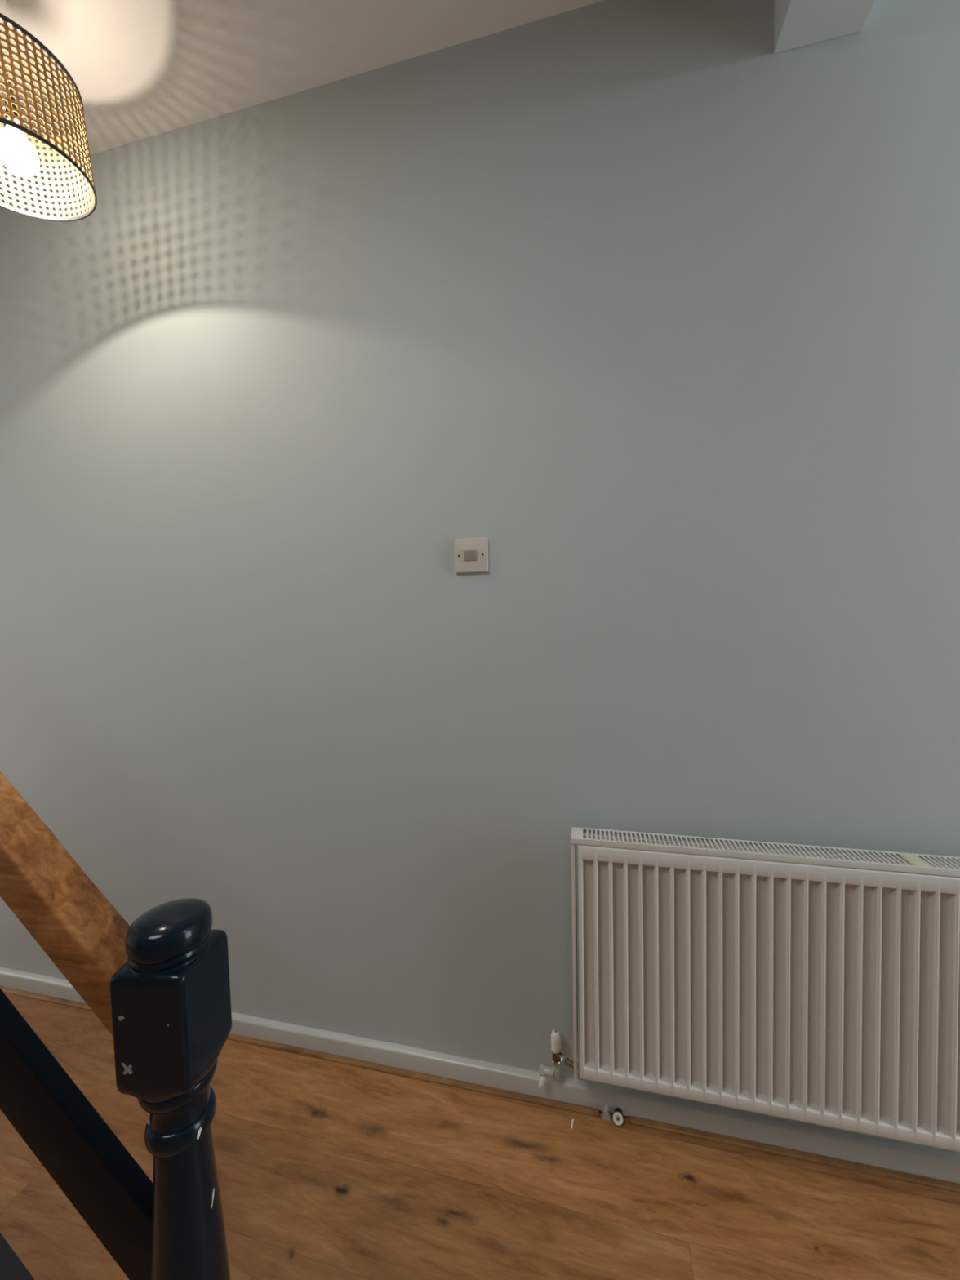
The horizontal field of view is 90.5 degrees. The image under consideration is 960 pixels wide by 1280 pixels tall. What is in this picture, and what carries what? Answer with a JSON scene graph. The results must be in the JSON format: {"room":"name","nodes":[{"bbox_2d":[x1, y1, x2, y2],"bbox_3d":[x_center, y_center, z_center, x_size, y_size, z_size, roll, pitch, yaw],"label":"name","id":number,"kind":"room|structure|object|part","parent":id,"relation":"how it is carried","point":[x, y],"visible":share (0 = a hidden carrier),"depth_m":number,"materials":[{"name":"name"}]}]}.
{"room":"hallway","nodes":[
{"label":"hallway","id":0,"kind":"room"},
{"bbox_2d":[0,0,604,182],"bbox_3d":[-0.029,-1.508,-0.290,6.100,0.100,3.100,-1,2,13],"label":"ceiling","id":1,"kind":"structure","parent":0,"point":[140,69],"depth_m":1.20,"materials":[{"name":"paint"}]},
{"bbox_2d":[0,0,97,221],"bbox_3d":[-1.054,-1.259,1.054,0.296,0.451,0.310,-1,2,13],"label":"pendant lamp","id":2,"kind":"object","parent":1,"relation":"hanging from","point":[13,111],"visible":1,"depth_m":1.08,"materials":[{"name":"wicker"}]},
{"bbox_2d":[773,0,875,53],"bbox_3d":[0.403,-1.351,-0.384,0.167,0.220,2.898,-1,2,13],"label":"beam","id":3,"kind":"structure","parent":1,"relation":"attached to","point":[797,23],"depth_m":1.00,"materials":[{"name":"paint"}]},
{"bbox_2d":[0,0,959,1153],"bbox_3d":[0.330,-0.161,1.216,6.100,2.704,0.100,-1,2,13],"label":"wall","id":4,"kind":"structure","parent":0,"point":[655,306],"depth_m":1.24,"materials":[{"name":"paint"}]},
{"bbox_2d":[0,986,599,1117],"bbox_3d":[-1.119,1.203,1.524,2.912,0.008,0.014,-1,2,13],"label":"trim","id":5,"kind":"structure","parent":4,"relation":"attached to","point":[593,1112],"depth_m":1.32,"materials":[{"name":"brown wood"}]},
{"bbox_2d":[454,537,488,573],"bbox_3d":[-0.024,-0.220,1.235,0.088,0.088,0.019,-1,2,13],"label":"light switch","id":6,"kind":"object","parent":4,"relation":"attached to","point":[471,554],"visible":1,"depth_m":1.23,"materials":[{"name":"grey plastic"}]},
{"bbox_2d":[0,967,959,1183],"bbox_3d":[0.339,1.161,1.203,5.900,0.055,0.018,-1,2,13],"label":"baseboard","id":7,"kind":"structure","parent":4,"relation":"attached to","point":[940,1164],"depth_m":1.21,"materials":[{"name":"paint"}]},
{"bbox_2d":[602,1104,622,1125],"bbox_3d":[0.329,1.180,1.181,0.048,0.028,0.033,-1,2,13],"label":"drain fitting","id":8,"kind":"object","parent":7,"relation":"attached to","point":[617,1116],"visible":1,"depth_m":1.18,"materials":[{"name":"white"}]},
{"bbox_2d":[538,826,959,1151],"bbox_3d":[0.691,0.792,1.065,1.128,0.671,0.100,-1,2,13],"label":"radiator","id":9,"kind":"object","parent":4,"relation":"attached to","point":[823,989],"visible":1,"depth_m":1.04,"materials":[{"name":"white metal"}]},
{"bbox_3d":[0.230,0.759,1.156,0.008,0.587,0.062,-1,2,13],"label":"panel","id":10,"kind":"part","parent":9,"relation":"part of","materials":[{"name":"white metal"}]},
{"bbox_2d":[570,826,959,876],"bbox_3d":[0.726,0.465,1.030,1.038,0.013,0.065,-1,2,13],"label":"grille","id":11,"kind":"object","parent":9,"relation":"attached to","point":[914,864],"depth_m":1.04,"materials":[{"name":"white metal"}]},
{"bbox_3d":[0.736,0.757,1.060,1.008,0.562,0.016,-1,2,13],"label":"panel","id":12,"kind":"part","parent":9,"relation":"part of","materials":[{"name":"white metal"}]},
{"bbox_2d":[630,1115,959,1193],"bbox_3d":[1.792,1.176,0.853,2.912,0.008,0.014,-1,2,13],"label":"trim","id":13,"kind":"structure","parent":4,"relation":"attached to","point":[774,1149],"depth_m":1.09,"materials":[{"name":"brown wood"}]},
{"bbox_2d":[0,992,959,1279],"bbox_3d":[0.018,1.295,-0.198,6.100,0.100,3.100,-1,2,13],"label":"floor","id":14,"kind":"structure","parent":0,"point":[326,1170],"depth_m":1.03,"materials":[{"name":"brown wood"}]},
{"bbox_2d":[0,771,231,1279],"bbox_3d":[-1.138,0.099,0.728,1.605,2.268,0.105,-1,2,10],"label":"banister","id":15,"kind":"object","parent":14,"relation":"on","point":[159,984],"visible":1,"depth_m":0.62,"materials":[{"name":"black paint"}]},
{"bbox_3d":[-1.184,-0.245,0.735,1.520,1.580,0.060,-1,2,10],"label":"handrail","id":16,"kind":"part","parent":15,"relation":"part of","materials":[{"name":"brown wood"}]},
{"bbox_3d":[-1.174,0.090,0.746,1.528,1.639,0.025,-1,2,10],"label":"guard rail","id":17,"kind":"part","parent":15,"relation":"part of","materials":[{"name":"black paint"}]}
]}

